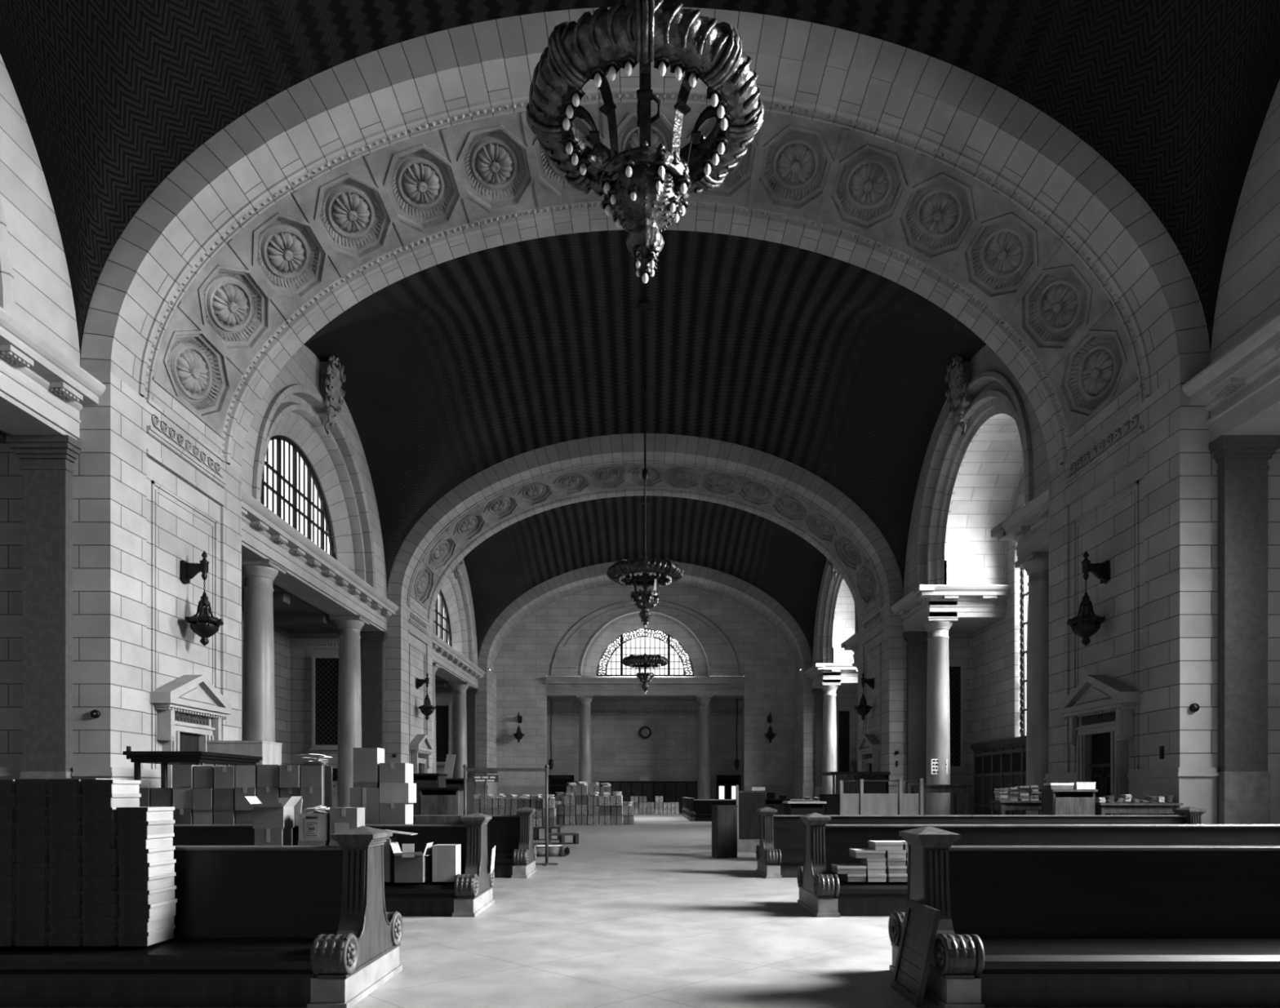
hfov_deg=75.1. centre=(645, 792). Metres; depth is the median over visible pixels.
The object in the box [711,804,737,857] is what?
cabinet
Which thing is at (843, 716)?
window
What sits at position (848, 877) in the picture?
carton
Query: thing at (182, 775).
carton
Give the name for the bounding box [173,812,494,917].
bench
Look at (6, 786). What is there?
file box
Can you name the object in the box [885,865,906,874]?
carton
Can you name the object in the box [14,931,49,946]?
file box
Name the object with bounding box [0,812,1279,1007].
floor
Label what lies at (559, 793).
loose papers
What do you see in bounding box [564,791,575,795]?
loose papers
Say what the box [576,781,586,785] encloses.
loose papers
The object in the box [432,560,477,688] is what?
wall
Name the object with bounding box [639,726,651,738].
wall clock
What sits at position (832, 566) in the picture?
pendant
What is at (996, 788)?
book
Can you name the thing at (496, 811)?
bundle
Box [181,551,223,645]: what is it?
wall lantern
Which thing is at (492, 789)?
baseboard
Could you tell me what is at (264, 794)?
carton
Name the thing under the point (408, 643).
wall
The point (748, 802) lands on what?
screen
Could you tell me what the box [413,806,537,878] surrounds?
bench
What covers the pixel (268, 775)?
carton
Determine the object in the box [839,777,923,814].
hoarding
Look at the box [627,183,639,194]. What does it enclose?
socket
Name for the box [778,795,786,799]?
desk item
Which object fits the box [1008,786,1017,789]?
book
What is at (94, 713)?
wall outlet
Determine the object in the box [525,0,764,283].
chandelier
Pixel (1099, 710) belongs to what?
door
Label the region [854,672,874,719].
wall lantern
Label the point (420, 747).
door
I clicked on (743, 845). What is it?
marble block
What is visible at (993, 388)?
wall
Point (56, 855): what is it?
file box
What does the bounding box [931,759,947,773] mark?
paper sign
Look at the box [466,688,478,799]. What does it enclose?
wall
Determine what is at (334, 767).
window
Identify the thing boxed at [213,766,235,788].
carton
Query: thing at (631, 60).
socket
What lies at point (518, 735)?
wall lantern
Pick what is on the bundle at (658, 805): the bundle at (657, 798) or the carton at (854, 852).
the bundle at (657, 798)
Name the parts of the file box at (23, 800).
lid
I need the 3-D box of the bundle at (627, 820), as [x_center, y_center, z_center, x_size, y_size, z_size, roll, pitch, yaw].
[-0.865,1.415,43.050,0.546,0.471,0.492,0,0,0]
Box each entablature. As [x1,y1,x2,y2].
[0,306,106,440]
[241,488,399,631]
[432,632,485,688]
[545,675,744,697]
[804,631,857,688]
[890,487,1048,632]
[1182,311,1279,441]
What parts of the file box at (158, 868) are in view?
lid, lid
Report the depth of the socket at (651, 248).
10.13 m
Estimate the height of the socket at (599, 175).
0.129 m
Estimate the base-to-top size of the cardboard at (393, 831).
0.065 m
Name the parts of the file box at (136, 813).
lid, lid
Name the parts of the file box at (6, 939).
lid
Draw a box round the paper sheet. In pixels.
[4,778,117,779]
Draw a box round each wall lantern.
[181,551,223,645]
[416,673,435,719]
[513,711,524,742]
[764,711,776,742]
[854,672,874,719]
[1066,551,1109,645]
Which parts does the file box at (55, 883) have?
lid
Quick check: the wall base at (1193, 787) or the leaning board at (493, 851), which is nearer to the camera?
the leaning board at (493, 851)
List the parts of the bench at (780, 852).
panel, scroll arm, seat, backrest, rail, panel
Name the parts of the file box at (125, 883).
lid, lid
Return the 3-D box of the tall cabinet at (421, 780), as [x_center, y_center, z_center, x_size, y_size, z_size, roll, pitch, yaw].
[-5.934,0.571,22.400,1.032,2.158,0.880,0,0,0]
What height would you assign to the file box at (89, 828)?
0.108 m
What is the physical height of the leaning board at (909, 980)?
0.753 m
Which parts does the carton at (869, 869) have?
lid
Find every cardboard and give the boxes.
[278,797,302,826]
[384,829,417,835]
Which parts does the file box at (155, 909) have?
lid, lid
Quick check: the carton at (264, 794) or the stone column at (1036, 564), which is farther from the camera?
the stone column at (1036, 564)
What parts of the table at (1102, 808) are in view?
leg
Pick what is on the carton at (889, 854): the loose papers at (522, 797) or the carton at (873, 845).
the carton at (873, 845)
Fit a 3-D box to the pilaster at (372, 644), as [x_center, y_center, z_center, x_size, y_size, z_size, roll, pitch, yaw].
[-12.840,-2.950,39.190,1.320,9.200,0.420,0,0,0]
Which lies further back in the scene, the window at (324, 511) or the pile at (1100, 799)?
the window at (324, 511)
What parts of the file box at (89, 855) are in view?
lid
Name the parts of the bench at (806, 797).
panel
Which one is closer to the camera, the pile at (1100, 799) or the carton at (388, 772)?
the carton at (388, 772)
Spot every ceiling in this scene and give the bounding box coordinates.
[0,0,1279,351]
[0,430,8,443]
[241,574,339,633]
[302,230,986,590]
[435,675,452,688]
[463,495,826,661]
[546,696,743,701]
[831,578,854,663]
[944,413,1024,584]
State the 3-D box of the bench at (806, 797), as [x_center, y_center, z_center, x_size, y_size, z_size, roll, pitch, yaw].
[6.950,0.965,57.600,8.840,1.370,1.520,0,0,0]
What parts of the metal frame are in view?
post, rail, post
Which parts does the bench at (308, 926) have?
seat, rail, backrest, scroll arm, panel, scroll arm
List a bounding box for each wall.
[0,53,79,439]
[0,145,241,769]
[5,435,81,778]
[241,344,386,631]
[241,611,290,765]
[264,439,432,773]
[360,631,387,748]
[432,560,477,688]
[435,667,496,785]
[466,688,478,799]
[493,583,796,791]
[546,701,743,799]
[794,667,857,797]
[812,559,857,666]
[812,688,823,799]
[857,522,1028,814]
[857,688,857,760]
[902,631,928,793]
[903,344,1048,596]
[973,470,1026,814]
[1048,146,1279,814]
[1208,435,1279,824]
[1210,80,1279,364]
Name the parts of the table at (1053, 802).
panel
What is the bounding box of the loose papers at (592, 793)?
[588,791,599,795]
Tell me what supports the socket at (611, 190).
attached to the chandelier at (645, 187)
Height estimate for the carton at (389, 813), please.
0.313 m
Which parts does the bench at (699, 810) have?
panel, seat, backrest, rail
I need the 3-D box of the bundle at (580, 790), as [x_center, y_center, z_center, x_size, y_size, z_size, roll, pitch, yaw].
[-3.270,-0.118,43.000,0.546,0.476,0.492,0,0,1]
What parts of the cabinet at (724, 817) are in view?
trim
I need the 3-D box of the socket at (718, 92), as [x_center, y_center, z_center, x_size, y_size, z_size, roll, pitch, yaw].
[0.817,-8.195,9.711,0.204,0.129,0.214,0,0,0]
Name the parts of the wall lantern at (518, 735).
lamp shade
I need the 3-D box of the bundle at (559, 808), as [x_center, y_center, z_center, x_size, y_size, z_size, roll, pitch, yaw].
[-4.454,0.894,42.964,0.546,0.500,0.492,0,0,-2]
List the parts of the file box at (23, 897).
lid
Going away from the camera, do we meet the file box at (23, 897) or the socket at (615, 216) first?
the file box at (23, 897)
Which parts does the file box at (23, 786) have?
lid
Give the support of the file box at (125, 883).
on the file box at (126, 897)
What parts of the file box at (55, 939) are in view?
lid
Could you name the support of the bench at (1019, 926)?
on the floor
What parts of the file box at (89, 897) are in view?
lid, lid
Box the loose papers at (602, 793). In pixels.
[600,791,610,796]
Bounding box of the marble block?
[737,839,759,852]
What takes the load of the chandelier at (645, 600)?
hanging from the ceiling at (456, 369)
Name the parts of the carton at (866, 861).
lid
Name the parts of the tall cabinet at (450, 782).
panel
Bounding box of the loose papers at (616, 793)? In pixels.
[611,791,622,795]
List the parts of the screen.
pale post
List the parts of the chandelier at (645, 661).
stem, arm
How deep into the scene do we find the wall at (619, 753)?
69.00 m
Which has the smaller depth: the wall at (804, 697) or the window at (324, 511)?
the window at (324, 511)
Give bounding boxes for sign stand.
[471,771,498,814]
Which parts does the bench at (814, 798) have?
panel, rail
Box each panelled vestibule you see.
[851,760,857,793]
[970,736,1026,814]
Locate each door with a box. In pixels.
[150,675,231,787]
[408,734,433,773]
[548,775,573,799]
[716,775,741,799]
[857,734,881,771]
[1058,675,1140,814]
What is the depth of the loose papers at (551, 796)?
40.08 m
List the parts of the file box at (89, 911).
lid, lid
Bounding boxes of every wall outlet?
[90,710,100,718]
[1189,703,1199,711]
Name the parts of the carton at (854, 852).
lid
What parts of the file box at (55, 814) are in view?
lid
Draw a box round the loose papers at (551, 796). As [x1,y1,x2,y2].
[543,794,555,799]
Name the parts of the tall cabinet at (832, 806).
trim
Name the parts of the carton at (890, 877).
lid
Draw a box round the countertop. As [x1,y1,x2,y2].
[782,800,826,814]
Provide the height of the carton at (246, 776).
0.319 m
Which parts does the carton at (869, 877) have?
lid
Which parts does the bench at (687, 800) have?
panel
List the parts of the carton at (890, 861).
lid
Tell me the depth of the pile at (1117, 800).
17.89 m
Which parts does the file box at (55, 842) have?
lid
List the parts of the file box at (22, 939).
lid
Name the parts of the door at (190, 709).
frame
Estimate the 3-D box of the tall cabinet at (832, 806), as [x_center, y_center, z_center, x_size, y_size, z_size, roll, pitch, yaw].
[4.929,0.846,22.300,0.421,1.608,0.640,0,0,0]
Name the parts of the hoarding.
post, panel, post, rail, panel, post, panel, post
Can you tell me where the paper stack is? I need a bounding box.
[1043,782,1074,789]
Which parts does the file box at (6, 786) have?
lid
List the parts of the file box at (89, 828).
lid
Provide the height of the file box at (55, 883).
0.108 m
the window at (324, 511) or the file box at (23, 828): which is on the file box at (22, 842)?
the file box at (23, 828)
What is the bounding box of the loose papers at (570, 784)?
[566,782,577,786]
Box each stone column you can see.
[241,559,287,742]
[328,615,370,807]
[432,662,441,773]
[448,681,471,777]
[575,695,594,795]
[694,695,712,799]
[817,682,841,794]
[852,660,857,771]
[917,616,959,814]
[1013,551,1048,814]
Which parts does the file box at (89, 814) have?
lid, lid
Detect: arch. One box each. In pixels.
[80,7,1209,474]
[386,433,903,625]
[477,561,812,673]
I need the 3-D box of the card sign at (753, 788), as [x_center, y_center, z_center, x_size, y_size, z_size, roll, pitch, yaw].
[3.346,0.742,24.600,0.400,1.816,0.300,0,0,0]
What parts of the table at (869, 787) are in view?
panel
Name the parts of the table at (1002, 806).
leg, leg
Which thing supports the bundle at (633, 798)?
on the bundle at (636, 804)
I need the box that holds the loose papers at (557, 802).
[555,800,563,804]
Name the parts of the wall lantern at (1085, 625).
lamp shade, lamp glass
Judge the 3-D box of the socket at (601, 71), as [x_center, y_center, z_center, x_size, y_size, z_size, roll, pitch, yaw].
[-0.528,-8.195,9.444,0.204,0.129,0.214,0,0,0]
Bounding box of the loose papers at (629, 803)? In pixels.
[622,801,633,805]
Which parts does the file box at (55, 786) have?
lid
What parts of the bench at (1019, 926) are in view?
scroll arm, panel, scroll arm, rail, backrest, seat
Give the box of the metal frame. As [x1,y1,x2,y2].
[462,764,557,866]
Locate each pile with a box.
[294,753,329,765]
[1094,797,1106,802]
[1102,795,1115,802]
[1114,798,1124,802]
[1120,794,1131,802]
[1129,799,1140,802]
[1138,800,1148,802]
[1145,796,1156,802]
[1153,795,1165,802]
[1160,795,1173,802]
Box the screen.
[736,785,764,839]
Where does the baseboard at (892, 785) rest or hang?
attached to the wall at (882, 643)
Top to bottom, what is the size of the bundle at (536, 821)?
0.433 m
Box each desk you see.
[417,787,467,814]
[764,799,790,814]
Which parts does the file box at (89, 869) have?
lid, lid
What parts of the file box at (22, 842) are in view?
lid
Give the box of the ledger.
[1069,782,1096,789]
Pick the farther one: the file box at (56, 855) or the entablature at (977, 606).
the entablature at (977, 606)
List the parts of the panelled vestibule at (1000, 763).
cornice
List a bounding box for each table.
[822,771,890,794]
[909,784,971,814]
[988,800,1040,814]
[1038,789,1097,814]
[1094,802,1182,814]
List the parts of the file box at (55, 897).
lid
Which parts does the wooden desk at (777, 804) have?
panel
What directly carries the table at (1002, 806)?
on the floor
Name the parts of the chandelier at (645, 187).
bulb, bulb, bulb, bulb, bulb, bulb, arm, bulb, arm, bulb, bulb, arm, bulb, bulb, bulb, bulb, bulb, bulb, bulb, bulb, bulb, arm, stem, bulb, bulb, bulb, bulb, bulb, bulb, bulb, bulb, bulb, arm, bulb, arm, bulb, arm, bulb, bulb, bulb, bulb, bulb, bulb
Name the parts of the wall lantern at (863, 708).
lamp shade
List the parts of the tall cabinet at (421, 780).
panel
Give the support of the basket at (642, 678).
on the chandelier at (645, 661)
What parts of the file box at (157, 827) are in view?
lid, lid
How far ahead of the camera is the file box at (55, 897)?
6.48 m
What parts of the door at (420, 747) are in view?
frame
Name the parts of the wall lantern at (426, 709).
lamp shade, lamp glass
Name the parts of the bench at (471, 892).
backrest, rail, seat, wooden strip, scroll arm, panel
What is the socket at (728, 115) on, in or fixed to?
attached to the chandelier at (645, 187)
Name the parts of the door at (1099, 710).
panel, frame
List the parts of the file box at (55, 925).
lid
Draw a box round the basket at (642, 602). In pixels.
[633,595,657,608]
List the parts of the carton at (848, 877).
lid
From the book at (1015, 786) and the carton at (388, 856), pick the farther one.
the book at (1015, 786)
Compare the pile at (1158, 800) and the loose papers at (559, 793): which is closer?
the pile at (1158, 800)
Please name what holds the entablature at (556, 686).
attached to the wall at (523, 662)
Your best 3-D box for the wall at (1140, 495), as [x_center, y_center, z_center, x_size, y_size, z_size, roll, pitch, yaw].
[14.985,-8.100,20.925,7.030,19.500,5.850,0,0,0]
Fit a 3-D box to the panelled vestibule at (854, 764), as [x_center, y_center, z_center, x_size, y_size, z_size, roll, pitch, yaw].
[14.955,-0.250,53.525,1.050,3.800,9.600,0,0,0]
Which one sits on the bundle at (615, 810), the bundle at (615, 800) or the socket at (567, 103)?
the bundle at (615, 800)
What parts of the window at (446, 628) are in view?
frame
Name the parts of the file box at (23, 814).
lid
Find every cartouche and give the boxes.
[320,355,346,435]
[453,557,464,579]
[826,557,836,579]
[944,355,969,435]
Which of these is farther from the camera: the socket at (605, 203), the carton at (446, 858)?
the carton at (446, 858)
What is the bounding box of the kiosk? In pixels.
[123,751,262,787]
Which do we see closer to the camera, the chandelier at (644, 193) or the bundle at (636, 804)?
the chandelier at (644, 193)
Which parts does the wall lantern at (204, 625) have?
lamp shade, lamp glass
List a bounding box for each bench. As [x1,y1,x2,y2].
[0,826,403,1007]
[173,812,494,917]
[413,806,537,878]
[681,796,810,817]
[683,796,819,817]
[685,797,689,819]
[688,797,819,821]
[755,806,1206,878]
[796,812,1279,917]
[888,826,1279,1007]
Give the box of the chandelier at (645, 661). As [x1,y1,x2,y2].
[622,501,668,693]
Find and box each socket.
[559,111,575,124]
[561,134,577,148]
[562,97,578,112]
[568,87,585,101]
[568,145,583,159]
[576,154,591,169]
[589,66,607,80]
[597,173,602,182]
[600,173,615,186]
[601,196,612,208]
[604,59,621,73]
[607,186,617,198]
[612,213,617,222]
[620,54,638,69]
[622,155,637,170]
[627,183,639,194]
[631,244,642,254]
[633,253,643,262]
[638,264,653,276]
[647,244,658,254]
[647,253,657,262]
[652,172,666,184]
[653,54,671,69]
[654,155,670,170]
[669,195,679,206]
[670,59,688,73]
[675,206,683,216]
[676,173,691,186]
[679,197,689,209]
[684,66,702,79]
[688,173,693,182]
[700,154,714,168]
[706,87,723,99]
[707,144,724,158]
[712,98,729,111]
[713,133,729,147]
[715,111,733,123]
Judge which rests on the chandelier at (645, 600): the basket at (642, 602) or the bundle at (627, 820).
the basket at (642, 602)
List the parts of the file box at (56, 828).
lid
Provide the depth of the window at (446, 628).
54.34 m
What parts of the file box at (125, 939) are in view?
lid, lid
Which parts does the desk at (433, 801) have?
panel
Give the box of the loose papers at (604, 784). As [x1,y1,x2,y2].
[600,782,611,786]
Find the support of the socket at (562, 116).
attached to the chandelier at (645, 187)
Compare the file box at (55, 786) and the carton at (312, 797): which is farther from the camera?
the carton at (312, 797)
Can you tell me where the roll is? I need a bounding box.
[536,844,569,856]
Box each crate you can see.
[206,740,282,765]
[533,826,564,839]
[548,832,578,844]
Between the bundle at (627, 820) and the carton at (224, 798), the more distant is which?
the bundle at (627, 820)
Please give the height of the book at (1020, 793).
0.063 m
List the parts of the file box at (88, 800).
lid, lid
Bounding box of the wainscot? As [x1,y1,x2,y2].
[575,781,697,812]
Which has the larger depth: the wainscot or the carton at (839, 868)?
the wainscot
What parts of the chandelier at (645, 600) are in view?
arm, stem, arm, arm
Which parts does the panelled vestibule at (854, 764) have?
cornice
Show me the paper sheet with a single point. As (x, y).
(5, 779)
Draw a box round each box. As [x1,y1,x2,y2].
[0,779,17,793]
[0,931,15,946]
[13,835,49,848]
[13,875,49,890]
[14,779,48,793]
[14,793,48,807]
[14,807,48,821]
[14,821,49,835]
[14,848,49,862]
[14,862,49,876]
[14,889,49,904]
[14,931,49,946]
[47,779,83,793]
[47,793,82,807]
[47,807,82,821]
[47,835,82,848]
[47,875,83,890]
[47,889,82,904]
[47,903,83,918]
[47,931,82,946]
[48,821,83,835]
[48,848,82,862]
[48,862,83,876]
[48,917,82,932]
[80,779,141,793]
[80,793,141,807]
[80,806,134,821]
[80,821,118,835]
[80,834,118,848]
[80,848,118,862]
[80,862,119,876]
[80,875,119,890]
[80,889,119,904]
[80,902,119,918]
[80,916,119,932]
[80,930,119,946]
[115,806,174,821]
[115,832,174,848]
[116,819,175,835]
[116,845,175,862]
[116,924,175,946]
[117,858,176,876]
[117,872,176,890]
[117,885,176,904]
[117,911,175,932]
[119,898,177,918]
[298,805,331,840]
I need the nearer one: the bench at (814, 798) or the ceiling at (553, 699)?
the bench at (814, 798)
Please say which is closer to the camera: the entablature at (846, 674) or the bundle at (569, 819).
the bundle at (569, 819)
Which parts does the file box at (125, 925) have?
lid, lid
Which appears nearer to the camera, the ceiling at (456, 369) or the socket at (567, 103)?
the socket at (567, 103)
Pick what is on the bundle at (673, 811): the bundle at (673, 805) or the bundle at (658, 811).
the bundle at (673, 805)
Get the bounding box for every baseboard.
[0,767,160,787]
[332,781,337,807]
[475,785,497,808]
[792,785,853,799]
[855,781,971,814]
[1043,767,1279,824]
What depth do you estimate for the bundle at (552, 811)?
40.00 m
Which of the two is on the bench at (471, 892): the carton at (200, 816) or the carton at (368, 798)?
the carton at (368, 798)
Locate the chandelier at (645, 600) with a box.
[606,302,684,627]
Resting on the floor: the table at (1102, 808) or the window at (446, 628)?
the table at (1102, 808)
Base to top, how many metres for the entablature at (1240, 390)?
1.264 m
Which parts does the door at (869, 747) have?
frame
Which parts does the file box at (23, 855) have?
lid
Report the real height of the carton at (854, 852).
0.105 m
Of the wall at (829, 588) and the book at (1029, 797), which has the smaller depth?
the book at (1029, 797)
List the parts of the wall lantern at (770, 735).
lamp shade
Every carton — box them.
[139,787,151,806]
[151,787,173,806]
[172,764,199,786]
[173,786,193,808]
[173,808,194,824]
[192,788,213,809]
[193,765,214,788]
[193,809,213,824]
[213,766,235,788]
[213,788,235,810]
[213,809,235,824]
[235,765,257,787]
[235,787,257,810]
[235,810,253,824]
[244,795,302,828]
[254,827,292,845]
[257,764,286,786]
[257,786,279,803]
[279,764,300,787]
[280,787,300,797]
[297,840,329,845]
[300,765,332,787]
[300,787,332,809]
[301,809,329,813]
[328,842,340,845]
[329,807,364,842]
[350,787,379,824]
[352,747,384,782]
[352,782,379,787]
[379,763,413,782]
[379,782,416,803]
[379,803,413,824]
[383,837,396,882]
[390,841,433,882]
[432,844,461,881]
[831,863,866,874]
[841,874,866,881]
[848,848,885,857]
[860,857,886,866]
[860,863,886,874]
[866,873,886,881]
[867,840,903,850]
[884,849,906,857]
[884,857,906,866]
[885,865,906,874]
[885,872,907,881]
[898,840,907,849]
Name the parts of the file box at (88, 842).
lid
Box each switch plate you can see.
[126,746,131,759]
[1159,746,1164,759]
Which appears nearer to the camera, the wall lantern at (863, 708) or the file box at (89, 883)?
the file box at (89, 883)
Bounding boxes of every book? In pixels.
[993,791,1008,793]
[994,787,1008,791]
[994,795,1008,798]
[994,798,1008,800]
[995,793,1008,795]
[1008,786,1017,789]
[1008,789,1017,791]
[1008,791,1018,794]
[1008,794,1018,796]
[1008,798,1017,800]
[1014,786,1029,787]
[1017,787,1027,790]
[1017,790,1028,792]
[1017,795,1028,799]
[1018,792,1028,795]
[1024,785,1038,787]
[1027,789,1038,791]
[1028,793,1038,795]
[1028,795,1038,798]
[1028,798,1039,800]
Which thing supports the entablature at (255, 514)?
attached to the wall at (293, 407)
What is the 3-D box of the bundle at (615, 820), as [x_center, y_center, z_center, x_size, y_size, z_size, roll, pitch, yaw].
[-1.465,1.412,43.026,0.546,0.476,0.492,0,0,0]
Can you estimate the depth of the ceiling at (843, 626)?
56.78 m
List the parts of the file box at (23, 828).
lid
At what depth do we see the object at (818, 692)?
60.58 m
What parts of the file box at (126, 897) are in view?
lid, lid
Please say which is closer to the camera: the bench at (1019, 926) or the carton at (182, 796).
the bench at (1019, 926)
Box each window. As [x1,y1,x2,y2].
[260,435,336,559]
[308,655,338,750]
[329,765,337,792]
[433,590,452,646]
[435,703,450,764]
[596,628,693,675]
[836,709,853,778]
[949,663,966,771]
[1020,568,1028,736]
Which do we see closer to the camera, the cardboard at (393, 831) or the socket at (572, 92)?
the socket at (572, 92)
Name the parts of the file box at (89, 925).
lid, lid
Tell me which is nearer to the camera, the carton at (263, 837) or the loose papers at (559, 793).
the carton at (263, 837)
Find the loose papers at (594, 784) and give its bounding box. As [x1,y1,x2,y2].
[589,782,599,786]
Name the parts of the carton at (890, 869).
lid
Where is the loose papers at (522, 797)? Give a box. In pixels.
[519,794,529,799]
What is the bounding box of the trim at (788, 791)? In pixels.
[497,600,793,799]
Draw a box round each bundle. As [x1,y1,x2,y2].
[474,799,480,808]
[474,808,480,813]
[480,798,493,808]
[480,808,493,814]
[493,798,506,807]
[493,807,505,814]
[505,799,518,808]
[505,808,518,814]
[518,799,530,808]
[530,798,543,808]
[533,808,542,817]
[533,817,542,826]
[542,799,555,808]
[542,808,555,817]
[542,817,555,826]
[555,795,564,804]
[555,804,564,814]
[555,814,564,824]
[564,795,576,805]
[564,805,576,814]
[564,814,576,824]
[566,786,576,795]
[576,786,587,795]
[576,795,587,804]
[576,804,587,814]
[576,814,587,824]
[587,795,598,805]
[587,805,599,815]
[587,815,599,824]
[589,786,599,795]
[599,796,610,805]
[600,786,610,795]
[600,805,611,815]
[600,815,610,824]
[610,795,622,805]
[611,805,622,815]
[611,815,622,824]
[622,815,633,824]
[623,805,634,815]
[630,795,638,802]
[631,802,638,808]
[634,808,638,814]
[639,795,646,802]
[639,802,646,808]
[639,808,646,814]
[646,801,654,808]
[647,808,654,814]
[654,795,662,802]
[655,802,662,808]
[655,808,662,814]
[662,808,671,814]
[663,802,671,808]
[671,802,679,808]
[671,808,679,814]
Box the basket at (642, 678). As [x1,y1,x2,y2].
[639,675,652,683]
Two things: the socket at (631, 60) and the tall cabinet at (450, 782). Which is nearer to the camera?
the socket at (631, 60)
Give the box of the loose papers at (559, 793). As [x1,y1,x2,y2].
[555,791,565,795]
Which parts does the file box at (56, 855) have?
lid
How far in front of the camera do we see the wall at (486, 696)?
60.80 m
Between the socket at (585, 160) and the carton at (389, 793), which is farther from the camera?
the carton at (389, 793)
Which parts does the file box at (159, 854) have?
lid, lid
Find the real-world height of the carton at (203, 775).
0.321 m
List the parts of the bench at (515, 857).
rail, backrest, seat, scroll arm, panel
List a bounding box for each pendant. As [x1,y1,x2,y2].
[324,404,335,435]
[453,563,459,579]
[830,562,836,579]
[955,404,966,435]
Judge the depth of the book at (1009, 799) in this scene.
18.93 m
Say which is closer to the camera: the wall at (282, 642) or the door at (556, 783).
the wall at (282, 642)
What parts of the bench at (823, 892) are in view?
panel, scroll arm, seat, rail, backrest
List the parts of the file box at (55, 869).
lid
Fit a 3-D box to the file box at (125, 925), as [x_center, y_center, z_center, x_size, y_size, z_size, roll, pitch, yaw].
[-3.984,1.033,6.662,0.244,0.108,0.373,0,0,1]
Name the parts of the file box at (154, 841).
lid, lid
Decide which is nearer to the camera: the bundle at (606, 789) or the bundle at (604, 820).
the bundle at (604, 820)
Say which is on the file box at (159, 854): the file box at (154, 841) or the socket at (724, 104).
the file box at (154, 841)
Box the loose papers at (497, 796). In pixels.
[493,793,505,798]
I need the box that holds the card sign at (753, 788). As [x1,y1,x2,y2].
[751,786,764,791]
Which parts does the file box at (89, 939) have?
lid, lid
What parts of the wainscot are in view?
rail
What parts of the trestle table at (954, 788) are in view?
leg, leg, leg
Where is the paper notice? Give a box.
[640,776,649,781]
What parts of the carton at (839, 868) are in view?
lid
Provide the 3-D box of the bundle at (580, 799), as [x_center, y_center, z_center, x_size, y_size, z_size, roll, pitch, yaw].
[-3.249,0.375,42.963,0.546,0.492,0.492,0,0,2]
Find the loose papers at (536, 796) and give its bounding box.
[531,794,542,798]
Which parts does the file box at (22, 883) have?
lid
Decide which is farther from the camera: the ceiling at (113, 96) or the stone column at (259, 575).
the stone column at (259, 575)
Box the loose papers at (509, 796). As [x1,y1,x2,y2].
[506,794,517,799]
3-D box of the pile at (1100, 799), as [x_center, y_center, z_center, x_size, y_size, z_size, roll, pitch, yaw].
[9.838,0.155,18.001,0.149,0.112,0.222,0,0,0]
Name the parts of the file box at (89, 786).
lid, lid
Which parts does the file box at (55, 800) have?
lid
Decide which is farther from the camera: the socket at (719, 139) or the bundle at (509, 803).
the bundle at (509, 803)
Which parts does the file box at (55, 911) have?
lid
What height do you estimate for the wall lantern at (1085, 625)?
2.360 m
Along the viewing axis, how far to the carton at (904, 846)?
11.17 m
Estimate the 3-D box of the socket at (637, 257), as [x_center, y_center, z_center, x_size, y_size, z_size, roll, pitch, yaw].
[-0.078,-6.534,10.166,0.139,0.088,0.146,0,0,0]
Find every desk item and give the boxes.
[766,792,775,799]
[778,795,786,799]
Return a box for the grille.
[1019,568,1023,734]
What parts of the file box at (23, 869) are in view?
lid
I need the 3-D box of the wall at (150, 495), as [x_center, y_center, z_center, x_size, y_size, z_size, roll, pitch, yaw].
[-14.985,-8.100,20.925,7.030,19.500,5.850,0,0,0]
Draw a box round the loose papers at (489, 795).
[481,793,493,798]
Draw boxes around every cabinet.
[413,773,447,814]
[445,777,474,814]
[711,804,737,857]
[818,794,839,814]
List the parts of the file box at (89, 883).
lid, lid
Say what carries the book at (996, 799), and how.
on the table at (1002, 806)
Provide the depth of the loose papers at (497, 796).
40.07 m
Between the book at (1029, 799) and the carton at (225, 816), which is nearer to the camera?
the carton at (225, 816)
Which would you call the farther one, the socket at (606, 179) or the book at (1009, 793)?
the book at (1009, 793)
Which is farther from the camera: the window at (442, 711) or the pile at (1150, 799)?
the window at (442, 711)
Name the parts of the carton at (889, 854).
lid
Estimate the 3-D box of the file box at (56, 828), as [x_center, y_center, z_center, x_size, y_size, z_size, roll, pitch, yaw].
[-4.522,0.277,6.662,0.244,0.108,0.373,0,0,0]
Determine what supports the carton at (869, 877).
on the bench at (823, 892)
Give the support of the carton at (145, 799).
on the carton
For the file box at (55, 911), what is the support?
on the file box at (55, 925)
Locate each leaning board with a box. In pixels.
[443,754,455,777]
[489,844,496,873]
[890,898,941,1007]
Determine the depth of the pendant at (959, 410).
31.60 m
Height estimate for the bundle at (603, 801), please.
0.475 m
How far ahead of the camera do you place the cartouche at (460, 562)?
53.02 m
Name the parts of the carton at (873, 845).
lid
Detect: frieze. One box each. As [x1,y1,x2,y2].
[288,638,362,648]
[435,692,453,699]
[546,708,743,715]
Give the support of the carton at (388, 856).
on the bench at (471, 892)
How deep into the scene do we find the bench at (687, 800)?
51.39 m

